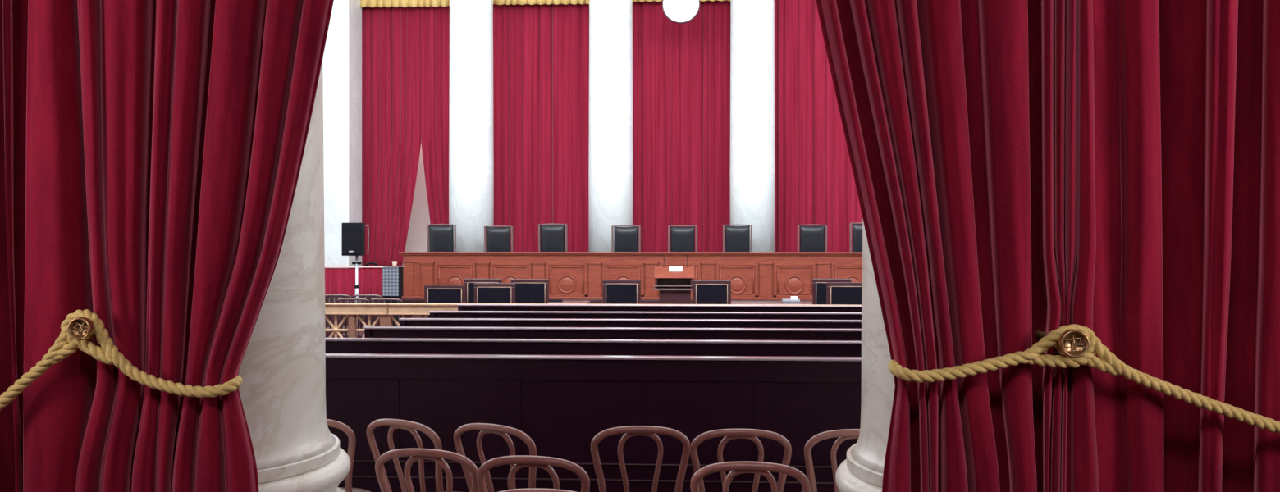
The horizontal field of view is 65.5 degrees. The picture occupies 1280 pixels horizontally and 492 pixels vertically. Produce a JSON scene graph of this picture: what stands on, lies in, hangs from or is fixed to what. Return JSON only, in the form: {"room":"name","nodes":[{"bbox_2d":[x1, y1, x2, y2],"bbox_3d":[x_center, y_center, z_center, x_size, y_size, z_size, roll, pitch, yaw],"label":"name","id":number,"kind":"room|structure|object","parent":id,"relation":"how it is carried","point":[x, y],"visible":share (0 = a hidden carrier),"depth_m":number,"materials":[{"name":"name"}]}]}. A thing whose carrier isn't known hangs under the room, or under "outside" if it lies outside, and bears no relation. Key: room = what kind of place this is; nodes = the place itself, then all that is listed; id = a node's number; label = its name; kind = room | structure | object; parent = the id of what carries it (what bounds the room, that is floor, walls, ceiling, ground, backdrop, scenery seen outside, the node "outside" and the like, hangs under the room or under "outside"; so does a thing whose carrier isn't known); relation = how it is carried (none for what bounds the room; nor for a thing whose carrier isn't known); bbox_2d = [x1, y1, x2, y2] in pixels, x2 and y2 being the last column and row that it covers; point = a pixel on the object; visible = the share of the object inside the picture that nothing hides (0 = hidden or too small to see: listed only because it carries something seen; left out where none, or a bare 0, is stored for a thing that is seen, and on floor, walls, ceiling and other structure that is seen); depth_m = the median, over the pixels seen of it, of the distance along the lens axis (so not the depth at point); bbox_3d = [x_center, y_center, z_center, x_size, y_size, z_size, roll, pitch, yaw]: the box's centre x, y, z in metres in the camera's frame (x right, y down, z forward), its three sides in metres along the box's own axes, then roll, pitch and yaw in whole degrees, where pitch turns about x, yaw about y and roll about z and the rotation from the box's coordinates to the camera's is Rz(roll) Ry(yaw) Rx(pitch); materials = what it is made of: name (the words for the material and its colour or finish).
{"room":"courtroom","nodes":[
{"label":"courtroom","id":0,"kind":"room"},
{"bbox_2d":[405,143,430,251],"bbox_3d":[1.082,-2.880,24.479,17.260,9.000,0.200,0,0,3],"label":"wall","id":1,"kind":"structure","parent":0,"point":[419,219],"depth_m":24.77,"materials":[{"name":"beige paint"}]},
{"bbox_3d":[0.259,1.720,10.603,17.260,0.200,27.600,0,0,3],"label":"floor","id":2,"kind":"structure","parent":0,"visible":0},
{"bbox_2d":[0,0,96,491],"bbox_3d":[-2.195,-0.033,3.065,1.123,3.314,0.271,0,0,3],"label":"velvet curtain","id":3,"kind":"object","parent":2,"relation":"on","point":[45,274],"visible":0.94,"depth_m":2.93,"materials":[{"name":"red fabric"}]},
{"bbox_2d":[0,327,94,411],"bbox_3d":[-2.280,0.420,2.933,1.397,0.441,0.222,0,0,12],"label":"rope","id":4,"kind":"object","parent":3,"relation":"attached to","point":[61,349],"visible":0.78,"depth_m":2.84,"materials":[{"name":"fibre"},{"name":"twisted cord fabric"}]},
{"bbox_2d":[75,0,333,491],"bbox_3d":[-1.224,-0.033,2.966,1.006,3.315,0.234,0,0,3],"label":"velvet curtain","id":5,"kind":"object","parent":2,"relation":"on","point":[197,114],"visible":0.95,"depth_m":2.88,"materials":[{"name":"red fabric"}]},
{"bbox_2d":[237,62,350,491],"bbox_3d":[-1.680,-0.830,3.706,1.250,4.900,1.250,0,0,3],"label":"marble column","id":6,"kind":"structure","parent":2,"relation":"on","point":[282,370],"depth_m":3.54,"materials":[{"name":"white stone"}]},
{"bbox_2d":[68,317,95,340],"bbox_3d":[-1.562,0.233,3.017,0.065,0.065,0.452,0,0,3],"label":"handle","id":7,"kind":"object","parent":6,"relation":"attached to","point":[80,328],"visible":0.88,"depth_m":2.80,"materials":[{"name":"gold metal"}]},
{"bbox_2d":[60,309,242,397],"bbox_3d":[-1.403,0.306,2.955,0.512,0.250,0.295,0,0,3],"label":"rope","id":8,"kind":"object","parent":7,"relation":"attached to","point":[108,354],"visible":0.66,"depth_m":2.83,"materials":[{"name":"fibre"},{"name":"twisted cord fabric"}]},
{"bbox_2d":[324,294,357,338],"bbox_3d":[-4.274,1.148,14.196,0.410,0.945,0.524,0,0,3],"label":"wooden armchair","id":9,"kind":"object","parent":2,"relation":"on","point":[328,295],"visible":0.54,"depth_m":14.00,"materials":[{"name":"brown wood"}]},
{"bbox_2d":[326,419,370,491],"bbox_3d":[-1.458,1.190,4.623,0.422,0.864,0.493,0,0,3],"label":"bentwood chair","id":10,"kind":"object","parent":2,"relation":"on","point":[352,440],"visible":0.21,"depth_m":4.41,"materials":[{"name":"brown wood"}]},
{"bbox_2d":[332,256,365,338],"bbox_3d":[-4.553,0.886,16.148,0.852,1.458,0.740,0,0,3],"label":"tripod stand","id":11,"kind":"object","parent":2,"relation":"on","point":[356,262],"visible":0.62,"depth_m":16.01,"materials":[{"name":"silver metal"}]},
{"bbox_2d":[341,223,368,255],"bbox_3d":[-4.586,-0.108,16.030,0.359,0.531,0.300,0,0,3],"label":"loudspeaker","id":12,"kind":"object","parent":11,"relation":"on","point":[353,235],"visible":1,"depth_m":15.89,"materials":[{"name":"black plastic"}]},
{"bbox_2d":[342,224,360,254],"bbox_3d":[-4.608,-0.108,15.893,0.294,0.471,0.015,0,0,3],"label":"grille","id":13,"kind":"object","parent":12,"relation":"attached to","point":[350,233],"depth_m":15.88,"materials":[{"name":"black"}]},
{"bbox_2d":[338,297,369,338],"bbox_3d":[-3.744,1.148,13.163,0.410,0.945,0.524,0,0,3],"label":"wooden armchair","id":14,"kind":"object","parent":2,"relation":"on","point":[359,335],"visible":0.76,"depth_m":12.98,"materials":[{"name":"brown wood"}]},
{"bbox_2d":[324,265,404,337],"bbox_3d":[-5.437,0.993,17.959,2.330,1.254,0.490,0,0,3],"label":"partition","id":15,"kind":"object","parent":2,"relation":"on","point":[339,280],"visible":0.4,"depth_m":17.72,"materials":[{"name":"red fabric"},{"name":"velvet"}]},
{"bbox_2d":[364,262,378,266],"bbox_3d":[-4.832,0.328,17.918,0.224,0.076,0.120,0,0,3],"label":"desk telephone","id":16,"kind":"object","parent":15,"relation":"on","point":[368,263],"visible":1,"depth_m":17.90,"materials":[{"name":"black plastic"}]},
{"bbox_2d":[392,261,397,266],"bbox_3d":[-4.410,0.321,17.893,0.092,0.090,0.092,0,0,3],"label":"paper cup","id":17,"kind":"object","parent":15,"relation":"on","point":[394,263],"visible":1,"depth_m":17.86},
{"bbox_2d":[353,294,382,329],"bbox_3d":[-3.829,1.148,14.170,0.410,0.945,0.524,0,0,3],"label":"wooden armchair","id":18,"kind":"object","parent":2,"relation":"on","point":[354,295],"visible":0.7,"depth_m":13.96,"materials":[{"name":"brown wood"}]},
{"bbox_2d":[370,298,402,326],"bbox_3d":[-3.299,1.148,13.137,0.410,0.945,0.524,0,0,3],"label":"wooden armchair","id":19,"kind":"object","parent":2,"relation":"on","point":[372,299],"visible":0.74,"depth_m":12.92,"materials":[{"name":"brown wood"}]},
{"bbox_2d":[382,266,402,326],"bbox_3d":[-4.220,0.987,16.995,0.290,1.265,0.290,0,0,3],"label":"loudspeaker","id":20,"kind":"object","parent":2,"relation":"on","point":[392,276],"visible":0.57,"depth_m":16.87,"materials":[{"name":"black plastic"}]},
{"bbox_2d":[382,267,398,296],"bbox_3d":[-4.228,0.607,16.872,0.274,0.484,0.016,0,0,3],"label":"grille","id":21,"kind":"object","parent":20,"relation":"attached to","point":[390,275],"depth_m":16.86,"materials":[{"name":"grey metal"}]},
{"bbox_2d":[365,419,459,491],"bbox_3d":[-0.936,1.190,4.549,0.422,0.864,0.493,0,0,29],"label":"bentwood chair","id":22,"kind":"object","parent":2,"relation":"on","point":[411,427],"visible":0.88,"depth_m":4.36,"materials":[{"name":"brown wood"}]},
{"bbox_2d":[374,448,479,491],"bbox_3d":[-0.753,1.190,3.948,0.422,0.864,0.493,0,0,13],"label":"bentwood chair","id":23,"kind":"object","parent":2,"relation":"on","point":[436,455],"visible":0.96,"depth_m":3.73,"materials":[{"name":"brown wood"}]},
{"bbox_2d":[424,284,466,318],"bbox_3d":[-2.600,1.071,13.582,0.560,1.098,0.532,0,0,3],"label":"upholstered chair","id":24,"kind":"object","parent":2,"relation":"on","point":[433,294],"visible":0.23,"depth_m":13.32,"materials":[{"name":"brown wood"}]},
{"bbox_2d":[464,278,502,303],"bbox_3d":[-2.220,1.043,14.411,0.538,1.153,0.532,0,0,3],"label":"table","id":25,"kind":"object","parent":2,"relation":"on","point":[469,283],"visible":0.25,"depth_m":14.16,"materials":[{"name":"brown wood"}]},
{"bbox_2d":[474,283,515,303],"bbox_3d":[-1.944,1.061,13.643,0.560,1.118,0.532,0,0,3],"label":"upholstered chair","id":26,"kind":"object","parent":2,"relation":"on","point":[484,293],"visible":0.32,"depth_m":13.38,"materials":[{"name":"brown wood"}]},
{"bbox_2d":[453,423,536,491],"bbox_3d":[-0.528,1.190,4.447,0.422,0.864,0.493,0,0,27],"label":"bentwood chair","id":27,"kind":"object","parent":2,"relation":"on","point":[485,428],"visible":0.9,"depth_m":4.25,"materials":[{"name":"brown wood"}]},
{"bbox_2d":[511,278,548,303],"bbox_3d":[-1.550,1.046,14.371,0.538,1.149,0.532,0,0,3],"label":"upholstered chair","id":28,"kind":"object","parent":2,"relation":"on","point":[527,290],"visible":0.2,"depth_m":14.11,"materials":[{"name":"brown wood"}]},
{"bbox_2d":[476,455,589,491],"bbox_3d":[-0.356,1.190,3.826,0.422,0.864,0.493,0,0,9],"label":"bentwood chair","id":29,"kind":"object","parent":2,"relation":"on","point":[520,461],"visible":0.97,"depth_m":3.60,"materials":[{"name":"brown wood"}]},
{"bbox_2d":[498,488,575,491],"bbox_3d":[-0.287,1.190,3.341,0.422,0.864,0.493,0,0,5],"label":"bentwood chair","id":30,"kind":"object","parent":2,"relation":"on","point":[531,490],"visible":1,"depth_m":3.10,"materials":[{"name":"brown wood"}]},
{"bbox_2d":[548,301,589,304],"bbox_3d":[-1.787,1.232,15.057,2.000,0.775,0.750,0,0,3],"label":"table","id":31,"kind":"object","parent":2,"relation":"on","point":[563,302],"visible":0.02,"depth_m":14.96,"materials":[{"name":"brown wood"}]},
{"bbox_2d":[548,299,562,301],"bbox_3d":[-1.345,0.830,15.106,0.340,0.030,0.100,0,0,3],"label":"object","id":32,"kind":"object","parent":31,"relation":"on","point":[550,300],"visible":0.56,"depth_m":15.06,"materials":[{"name":"black plastic"}]},
{"bbox_2d":[324,302,814,338],"bbox_3d":[-0.841,1.149,11.640,7.708,0.941,0.144,0,0,3],"label":"rail","id":33,"kind":"object","parent":2,"relation":"on","point":[386,311],"visible":0.03,"depth_m":11.73,"materials":[{"name":"beige wood"}]},
{"bbox_2d":[325,353,861,491],"bbox_3d":[-0.004,1.120,5.844,4.420,1.000,0.573,0,0,3],"label":"pew","id":34,"kind":"object","parent":2,"relation":"on","point":[561,403],"visible":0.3,"depth_m":5.61,"materials":[{"name":"black wood"}]},
{"bbox_2d":[325,338,861,356],"bbox_3d":[0.054,1.120,6.812,4.420,1.000,0.573,0,0,3],"label":"pew","id":35,"kind":"object","parent":2,"relation":"on","point":[333,345],"visible":0.02,"depth_m":6.57,"materials":[{"name":"brown wood"}]},
{"bbox_2d":[364,326,861,340],"bbox_3d":[0.111,1.120,7.771,4.420,1.000,0.573,0,0,3],"label":"pew","id":36,"kind":"object","parent":2,"relation":"on","point":[432,332],"visible":0.11,"depth_m":7.52,"materials":[{"name":"brown wood"}]},
{"bbox_2d":[602,279,640,304],"bbox_3d":[-0.245,1.050,14.294,0.538,1.140,0.532,0,0,3],"label":"upholstered chair","id":37,"kind":"object","parent":2,"relation":"on","point":[614,291],"visible":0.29,"depth_m":14.03,"materials":[{"name":"brown wood"}]},
{"bbox_2d":[398,318,861,329],"bbox_3d":[0.163,1.120,8.659,4.420,1.000,0.573,0,0,3],"label":"pew","id":38,"kind":"object","parent":2,"relation":"on","point":[484,322],"visible":0.04,"depth_m":8.41,"materials":[{"name":"brown wood"}]},
{"bbox_2d":[398,251,862,318],"bbox_3d":[0.788,0.869,19.518,10.983,1.501,0.840,0,0,3],"label":"bench","id":39,"kind":"object","parent":2,"relation":"on","point":[572,276],"visible":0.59,"depth_m":19.23,"materials":[{"name":"red wood"}]},
{"bbox_2d":[590,425,690,491],"bbox_3d":[0.003,1.190,4.426,0.422,0.864,0.493,0,0,0],"label":"bentwood chair","id":40,"kind":"object","parent":2,"relation":"on","point":[632,431],"visible":1,"depth_m":4.21,"materials":[{"name":"brown wood"}]},
{"bbox_2d":[429,310,861,319],"bbox_3d":[0.220,1.120,9.617,4.420,1.000,0.573,0,0,3],"label":"pew","id":41,"kind":"object","parent":2,"relation":"on","point":[433,314],"visible":0.08,"depth_m":9.36,"materials":[{"name":"brown wood"}]},
{"bbox_2d":[457,304,861,312],"bbox_3d":[0.286,1.120,10.725,4.420,1.000,0.573,0,0,3],"label":"pew","id":42,"kind":"object","parent":2,"relation":"on","point":[564,308],"visible":0.09,"depth_m":10.47,"materials":[{"name":"brown wood"}]},
{"bbox_2d":[653,266,694,304],"bbox_3d":[0.593,0.993,17.360,0.704,1.255,0.430,0,0,3],"label":"lectern","id":43,"kind":"object","parent":2,"relation":"on","point":[674,287],"visible":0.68,"depth_m":17.24,"materials":[{"name":"red wood"}]},
{"bbox_2d":[653,288,691,290],"bbox_3d":[0.572,0.751,17.352,0.664,0.028,0.410,0,0,3],"label":"shelf","id":44,"kind":"object","parent":43,"relation":"attached to","point":[655,289],"depth_m":17.16,"materials":[{"name":"brown wood"}]},
{"bbox_2d":[653,284,691,287],"bbox_3d":[0.578,0.691,17.361,0.654,0.021,0.390,0,0,3],"label":"shelf","id":45,"kind":"object","parent":43,"relation":"attached to","point":[656,285],"depth_m":17.18,"materials":[{"name":"brown wood"}]},
{"bbox_2d":[668,266,682,271],"bbox_3d":[0.624,0.403,17.438,0.230,0.093,0.170,0,0,3],"label":"notepad","id":46,"kind":"object","parent":43,"relation":"on","point":[670,268],"visible":1,"depth_m":17.42,"materials":[{"name":"white paper"}]},
{"bbox_2d":[692,280,731,304],"bbox_3d":[1.022,1.052,14.218,0.538,1.136,0.532,0,0,3],"label":"upholstered chair","id":47,"kind":"object","parent":2,"relation":"on","point":[704,292],"visible":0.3,"depth_m":13.96,"materials":[{"name":"brown wood"}]},
{"bbox_2d":[690,429,791,491],"bbox_3d":[0.433,1.190,4.361,0.422,0.864,0.493,0,0,3],"label":"bentwood chair","id":48,"kind":"object","parent":2,"relation":"on","point":[752,435],"visible":0.91,"depth_m":4.14,"materials":[{"name":"brown wood"}]},
{"bbox_2d":[690,461,810,491],"bbox_3d":[0.413,1.190,3.731,0.422,0.864,0.493,0,0,6],"label":"bentwood chair","id":49,"kind":"object","parent":2,"relation":"on","point":[762,468],"visible":1,"depth_m":3.50,"materials":[{"name":"brown wood"}]},
{"bbox_2d":[731,301,812,304],"bbox_3d":[2.414,1.232,14.808,2.575,0.775,0.750,0,0,3],"label":"table","id":50,"kind":"object","parent":2,"relation":"on","point":[732,302],"visible":0.02,"depth_m":14.75,"materials":[{"name":"brown wood"}]},
{"bbox_2d":[781,298,799,302],"bbox_3d":[2.258,0.820,14.892,0.260,0.050,0.160,0,0,3],"label":"stack","id":51,"kind":"object","parent":50,"relation":"on","point":[784,300],"visible":1,"depth_m":14.82,"materials":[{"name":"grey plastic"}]},
{"bbox_2d":[790,296,797,299],"bbox_3d":[2.308,0.775,14.889,0.100,0.040,0.080,0,0,3],"label":"tissue box","id":52,"kind":"object","parent":51,"relation":"on","point":[792,297],"visible":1,"depth_m":14.85,"materials":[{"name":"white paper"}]},
{"bbox_2d":[804,429,859,491],"bbox_3d":[0.892,1.190,4.353,0.422,0.864,0.493,0,0,-1],"label":"bentwood chair","id":53,"kind":"object","parent":2,"relation":"on","point":[846,434],"visible":0.51,"depth_m":4.13,"materials":[{"name":"brown wood"}]},
{"bbox_2d":[812,278,851,305],"bbox_3d":[2.690,1.039,14.119,0.538,1.163,0.532,0,0,3],"label":"upholstered chair","id":54,"kind":"object","parent":2,"relation":"on","point":[819,285],"visible":0.15,"depth_m":13.87,"materials":[{"name":"brown wood"}]},
{"bbox_2d":[826,282,862,305],"bbox_3d":[2.760,1.050,13.364,0.560,1.139,0.532,0,0,3],"label":"upholstered chair","id":55,"kind":"object","parent":2,"relation":"on","point":[837,293],"visible":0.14,"depth_m":13.11,"materials":[{"name":"brown wood"}]},
{"bbox_2d":[835,219,895,491],"bbox_3d":[1.283,-0.830,3.530,1.250,4.900,1.250,0,0,3],"label":"marble column","id":56,"kind":"structure","parent":2,"relation":"on","point":[862,470],"depth_m":3.44,"materials":[{"name":"white stone"}]},
{"bbox_2d":[1034,329,1089,357],"bbox_3d":[1.165,0.259,2.855,0.075,0.075,0.452,0,0,3],"label":"curtain holdback","id":57,"kind":"object","parent":56,"relation":"attached to","point":[1072,343],"visible":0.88,"depth_m":2.64,"materials":[{"name":"gold metal"}]},
{"bbox_2d":[887,324,1096,383],"bbox_3d":[0.972,0.291,2.815,0.550,0.160,0.293,0,0,3],"label":"rope","id":58,"kind":"object","parent":57,"relation":"attached to","point":[1032,356],"visible":0.73,"depth_m":2.68,"materials":[{"name":"rope fiber"},{"name":"brass"}]},
{"bbox_2d":[1054,337,1279,434],"bbox_3d":[1.899,0.382,2.674,1.524,0.333,0.242,0,0,-5],"label":"rope","id":59,"kind":"object","parent":57,"relation":"attached to","point":[1107,362],"visible":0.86,"depth_m":2.65,"materials":[{"name":"rope fiber"},{"name":"brass"}]},
{"bbox_2d":[815,0,1078,491],"bbox_3d":[0.781,-0.033,2.858,0.914,3.315,0.246,0,0,3],"label":"velvet curtain","id":60,"kind":"object","parent":2,"relation":"on","point":[959,117],"visible":0.96,"depth_m":2.76,"materials":[{"name":"red fabric"}]},
{"bbox_2d":[1065,0,1279,491],"bbox_3d":[1.844,-0.033,2.800,1.316,3.314,0.247,0,0,3],"label":"velvet curtain","id":61,"kind":"object","parent":2,"relation":"on","point":[1177,272],"visible":0.93,"depth_m":2.77,"materials":[{"name":"red fabric"}]},
{"bbox_3d":[0.934,1.250,21.983,17.260,0.740,4.800,0,0,3],"label":"platform","id":62,"kind":"object","parent":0,"visible":0},
{"bbox_2d":[426,224,456,251],"bbox_3d":[-4.191,0.192,20.836,0.650,1.321,0.600,0,0,-2],"label":"leather chair","id":63,"kind":"object","parent":62,"relation":"on","point":[440,237],"visible":0.44,"depth_m":20.99,"materials":[{"name":"black leather"}]},
{"bbox_2d":[448,0,493,251],"bbox_3d":[-3.772,-3.250,22.263,1.342,8.260,1.342,0,0,3],"label":"marble column","id":64,"kind":"structure","parent":62,"relation":"on","point":[471,150],"depth_m":21.83,"materials":[{"name":"white stone"}]},
{"bbox_2d":[493,0,589,4],"bbox_3d":[-2.274,-5.955,22.960,2.709,0.811,0.090,0,0,3],"label":"valance","id":65,"kind":"object","parent":64,"relation":"attached to","point":[495,2],"visible":0.86,"depth_m":22.94,"materials":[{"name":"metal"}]},
{"bbox_2d":[484,225,513,251],"bbox_3d":[-2.986,0.229,20.764,0.650,1.321,0.600,0,0,1],"label":"leather chair","id":66,"kind":"object","parent":62,"relation":"on","point":[496,238],"visible":0.44,"depth_m":20.91,"materials":[{"name":"black leather"}]},
{"bbox_2d":[538,223,567,251],"bbox_3d":[-1.853,0.187,20.696,0.650,1.321,0.600,0,0,5],"label":"leather chair","id":67,"kind":"object","parent":62,"relation":"on","point":[550,238],"visible":0.44,"depth_m":20.84,"materials":[{"name":"black leather"}]},
{"bbox_2d":[588,0,633,251],"bbox_3d":[-0.646,-3.250,22.077,1.342,8.260,1.342,0,0,3],"label":"marble column","id":68,"kind":"structure","parent":62,"relation":"on","point":[610,165],"depth_m":21.65,"materials":[{"name":"white stone"}]},
{"bbox_2d":[632,0,730,2],"bbox_3d":[0.955,-5.979,22.768,2.768,0.803,0.090,0,0,3],"label":"valance","id":69,"kind":"object","parent":68,"relation":"attached to","point":[633,1],"visible":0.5,"depth_m":22.78,"materials":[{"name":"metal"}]},
{"bbox_2d":[611,224,640,251],"bbox_3d":[-0.303,0.223,20.604,0.650,1.321,0.600,0,0,3],"label":"leather chair","id":70,"kind":"object","parent":62,"relation":"on","point":[623,239],"visible":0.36,"depth_m":20.75,"materials":[{"name":"black leather"}]},
{"bbox_2d":[667,224,697,251],"bbox_3d":[0.877,0.225,20.534,0.650,1.321,0.600,0,0,3],"label":"leather chair","id":71,"kind":"object","parent":62,"relation":"on","point":[682,239],"visible":0.42,"depth_m":20.68,"materials":[{"name":"black leather"}]},
{"bbox_2d":[722,224,752,251],"bbox_3d":[2.016,0.209,20.467,0.650,1.321,0.600,0,0,3],"label":"leather chair","id":72,"kind":"object","parent":62,"relation":"on","point":[737,238],"visible":0.46,"depth_m":20.62,"materials":[{"name":"black leather"}]},
{"bbox_2d":[730,0,775,251],"bbox_3d":[2.473,-3.250,21.892,1.342,8.260,1.342,0,0,3],"label":"marble column","id":73,"kind":"structure","parent":62,"relation":"on","point":[752,165],"depth_m":21.47,"materials":[{"name":"white stone"}]},
{"bbox_2d":[797,224,827,251],"bbox_3d":[3.547,0.211,20.376,0.650,1.321,0.600,0,0,4],"label":"leather chair","id":74,"kind":"object","parent":62,"relation":"on","point":[812,239],"visible":0.36,"depth_m":20.53,"materials":[{"name":"black leather"}]},
{"bbox_2d":[849,222,862,251],"bbox_3d":[4.607,0.170,20.313,0.650,1.321,0.600,0,0,7],"label":"leather chair","id":75,"kind":"object","parent":62,"relation":"on","point":[857,227],"visible":0.23,"depth_m":20.49,"materials":[{"name":"black leather"}]},
{"bbox_3d":[0.448,-7.480,13.798,17.260,0.200,21.200,0,0,3],"label":"ceiling","id":76,"kind":"structure","parent":0,"visible":0},
{"bbox_2d":[361,6,420,265],"bbox_3d":[-6.023,-4.005,23.509,1.733,9.159,0.100,0,0,3],"label":"drape","id":77,"kind":"object","parent":76,"relation":"hanging from","point":[391,35],"visible":0.8,"depth_m":23.48,"materials":[{"name":"red fabric"}]},
{"bbox_2d":[420,5,449,224],"bbox_3d":[-4.707,-4.101,23.433,0.939,8.968,0.098,0,0,3],"label":"drape","id":78,"kind":"object","parent":76,"relation":"hanging from","point":[435,21],"visible":0.54,"depth_m":23.41,"materials":[{"name":"red fabric"}]},
{"bbox_2d":[493,3,589,251],"bbox_3d":[-2.332,-4.102,23.290,2.764,8.966,0.115,0,0,3],"label":"drape","id":79,"kind":"object","parent":76,"relation":"hanging from","point":[541,52],"visible":0.68,"depth_m":23.27,"materials":[{"name":"red fabric"}]},
{"bbox_2d":[662,0,699,23],"bbox_3d":[0.879,-6.070,21.310,0.814,2.619,0.150,0,0,3],"label":"clock","id":80,"kind":"object","parent":76,"relation":"hanging from","point":[678,11],"visible":1,"depth_m":21.25,"materials":[{"name":"white"}]},
{"bbox_2d":[632,0,730,251],"bbox_3d":[0.975,-4.102,23.091,2.818,8.966,0.104,0,0,3],"label":"drape","id":81,"kind":"object","parent":76,"relation":"hanging from","point":[681,72],"visible":0.69,"depth_m":23.07,"materials":[{"name":"red fabric"}]},
{"bbox_2d":[774,0,862,251],"bbox_3d":[4.433,-4.102,22.884,3.201,8.966,0.132,0,0,3],"label":"drape","id":82,"kind":"object","parent":76,"relation":"hanging from","point":[815,182],"visible":0.52,"depth_m":22.89,"materials":[{"name":"red fabric"}]},
{"bbox_3d":[-7.236,-3.250,23.069,0.819,8.260,0.600,0,0,3],"label":"wall","id":83,"kind":"structure","parent":0,"visible":0},
{"bbox_2d":[322,0,361,265],"bbox_3d":[-7.186,-3.250,22.916,1.300,8.260,0.900,0,0,3],"label":"marble column","id":84,"kind":"structure","parent":83,"relation":"attached to","point":[342,56],"depth_m":22.45,"materials":[{"name":"stone"}]},
{"bbox_2d":[360,0,449,7],"bbox_3d":[-5.430,-5.944,23.147,2.671,0.810,0.090,0,0,3],"label":"valance","id":85,"kind":"object","parent":83,"relation":"attached to","point":[372,3],"visible":0.8,"depth_m":23.13,"materials":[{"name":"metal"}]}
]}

